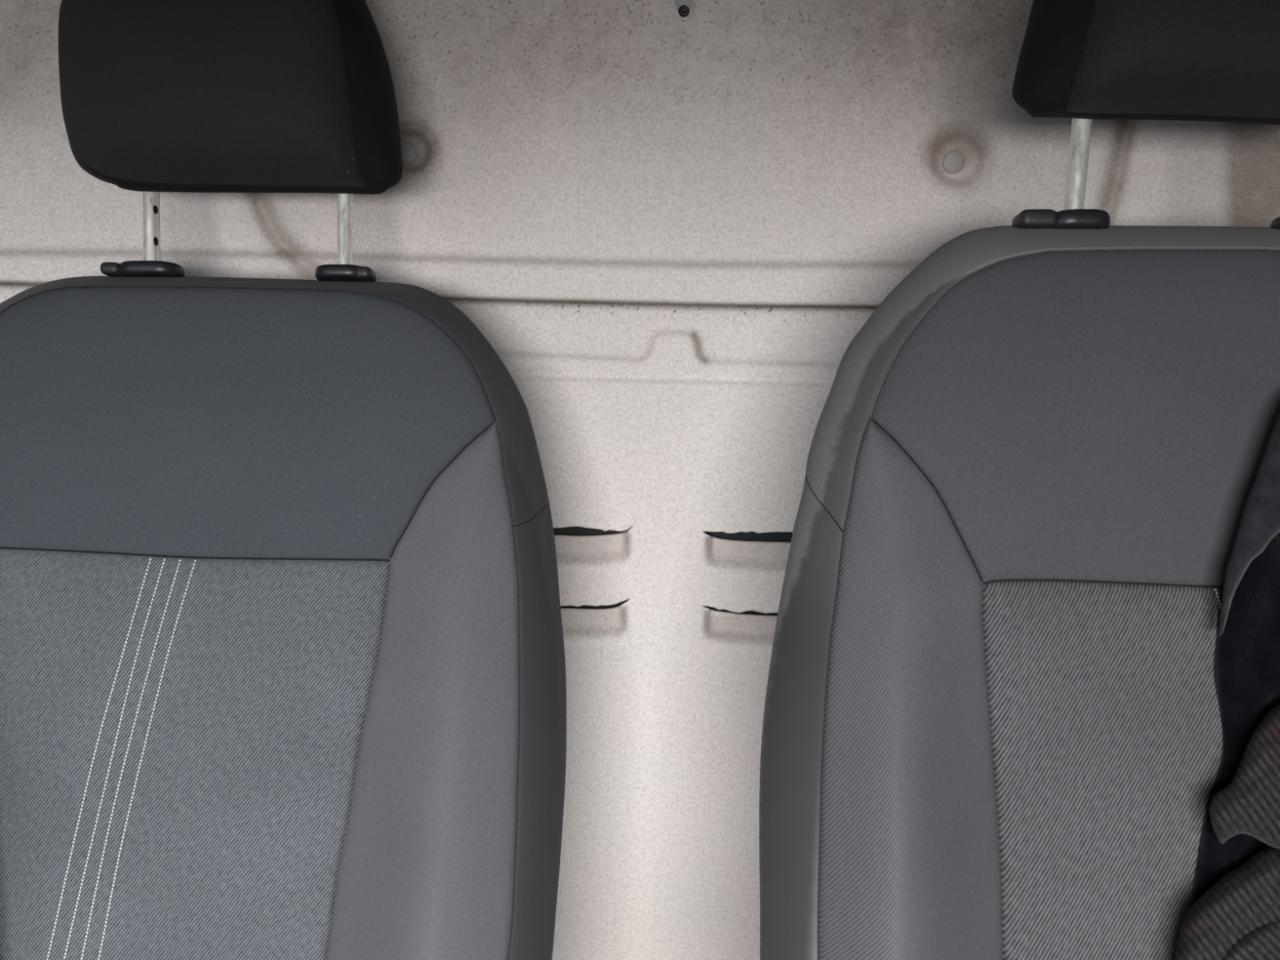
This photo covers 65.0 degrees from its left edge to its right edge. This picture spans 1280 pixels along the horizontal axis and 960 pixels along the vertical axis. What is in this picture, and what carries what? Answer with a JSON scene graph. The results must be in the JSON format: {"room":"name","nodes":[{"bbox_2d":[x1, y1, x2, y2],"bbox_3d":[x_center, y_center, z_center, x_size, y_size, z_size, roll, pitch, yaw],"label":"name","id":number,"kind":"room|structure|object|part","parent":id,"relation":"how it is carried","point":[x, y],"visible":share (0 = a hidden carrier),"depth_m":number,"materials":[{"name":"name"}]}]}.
{"room":"vehicle interior","nodes":[
{"label":"vehicle interior","id":0,"kind":"room"},
{"bbox_2d":[0,0,1279,959],"bbox_3d":[0.000,0.130,1.083,2.217,1.660,0.068,0,13,0],"label":"wall","id":1,"kind":"structure","parent":0,"point":[673,237],"depth_m":0.97,"materials":[{"name":"white metal"}]},
{"bbox_2d":[400,142,417,164],"bbox_3d":[-0.224,-0.314,0.965,0.019,0.019,0.006,0,13,0],"label":"fastener","id":2,"kind":"object","parent":1,"relation":"attached to","point":[409,153],"visible":0.8,"depth_m":0.96,"materials":[{"name":"grey plastic"}]},
{"bbox_2d":[672,0,695,20],"bbox_3d":[0.040,-0.450,0.919,0.027,0.056,0.008,0,13,0],"label":"bracket","id":3,"kind":"object","parent":1,"relation":"attached to","point":[684,8],"visible":1,"depth_m":0.92,"materials":[{"name":"silver metal"}]},
{"bbox_3d":[0.040,-0.451,0.921,0.026,0.055,0.004,0,13,0],"label":"plate","id":4,"kind":"part","parent":3,"relation":"part of","materials":[{"name":"silver metal"}]},
{"bbox_2d":[942,151,964,173],"bbox_3d":[0.301,-0.305,0.965,0.021,0.021,0.006,0,13,0],"label":"fastener","id":5,"kind":"object","parent":1,"relation":"attached to","point":[953,162],"visible":1,"depth_m":0.96,"materials":[{"name":"grey plastic"}]},
{"bbox_3d":[0.000,1.171,0.373,1.900,0.050,2.000,0,13,0],"label":"floor","id":6,"kind":"structure","parent":0,"visible":0},
{"bbox_2d":[0,0,566,959],"bbox_3d":[-0.360,0.334,0.658,0.601,1.448,0.803,0,13,0],"label":"seat","id":7,"kind":"object","parent":6,"relation":"on","point":[282,663],"visible":1,"depth_m":0.77,"materials":[{"name":"grey fabric"}]},
{"bbox_3d":[-0.410,-0.232,0.843,0.013,0.118,0.044,-1,13,-6],"label":"post","id":8,"kind":"part","parent":7,"relation":"part of","materials":[{"name":"metal"}]},
{"bbox_3d":[-0.349,0.291,0.772,0.312,0.462,0.120,0,13,0],"label":"panel","id":9,"kind":"part","parent":7,"relation":"part of","materials":[{"name":"grey fabric"}]},
{"bbox_3d":[-0.348,-0.347,0.847,0.301,0.208,0.130,0,13,0],"label":"panel","id":10,"kind":"part","parent":7,"relation":"part of","materials":[{"name":"black fabric"}]},
{"bbox_3d":[-0.328,-0.045,0.783,0.429,0.205,0.069,0,13,0],"label":"panel","id":11,"kind":"part","parent":7,"relation":"part of","materials":[{"name":"grey fabric"}]},
{"bbox_3d":[-0.247,-0.230,0.843,0.013,0.120,0.043,0,13,0],"label":"post","id":12,"kind":"part","parent":7,"relation":"part of","materials":[{"name":"metal"}]},
{"bbox_2d":[759,0,1279,959],"bbox_3d":[0.376,0.355,0.537,0.628,1.467,0.825,2,13,7],"label":"seat","id":13,"kind":"object","parent":6,"relation":"on","point":[992,727],"visible":0.94,"depth_m":0.64,"materials":[{"name":"grey fabric"}]},
{"bbox_3d":[0.371,-0.040,0.658,0.437,0.217,0.073,0,13,0],"label":"panel","id":14,"kind":"part","parent":13,"relation":"part of","materials":[{"name":"grey fabric"}]},
{"bbox_3d":[0.315,-0.246,0.719,0.013,0.125,0.049,6,14,23],"label":"post","id":15,"kind":"part","parent":13,"relation":"part of","materials":[{"name":"metal"}]},
{"bbox_3d":[0.360,0.282,0.645,0.278,0.421,0.106,0,13,0],"label":"panel","id":16,"kind":"part","parent":13,"relation":"part of","materials":[{"name":"grey fabric"}]},
{"bbox_3d":[0.419,-0.347,0.721,0.311,0.183,0.126,0,13,0],"label":"panel","id":17,"kind":"part","parent":13,"relation":"part of","materials":[{"name":"black fabric"}]},
{"bbox_2d":[1186,413,1279,914],"bbox_3d":[0.462,0.189,0.595,0.258,0.477,0.213,0,13,0],"label":"jacket","id":18,"kind":"object","parent":13,"relation":"hanging from","point":[1247,655],"visible":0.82,"depth_m":0.63,"materials":[{"name":"black fabric"}]},
{"bbox_2d":[1174,704,1279,959],"bbox_3d":[0.396,0.242,0.603,0.153,0.220,0.094,0,13,0],"label":"clothing","id":19,"kind":"object","parent":18,"relation":"on","point":[1237,917],"visible":1,"depth_m":0.59,"materials":[{"name":"grey fabric"}]}
]}

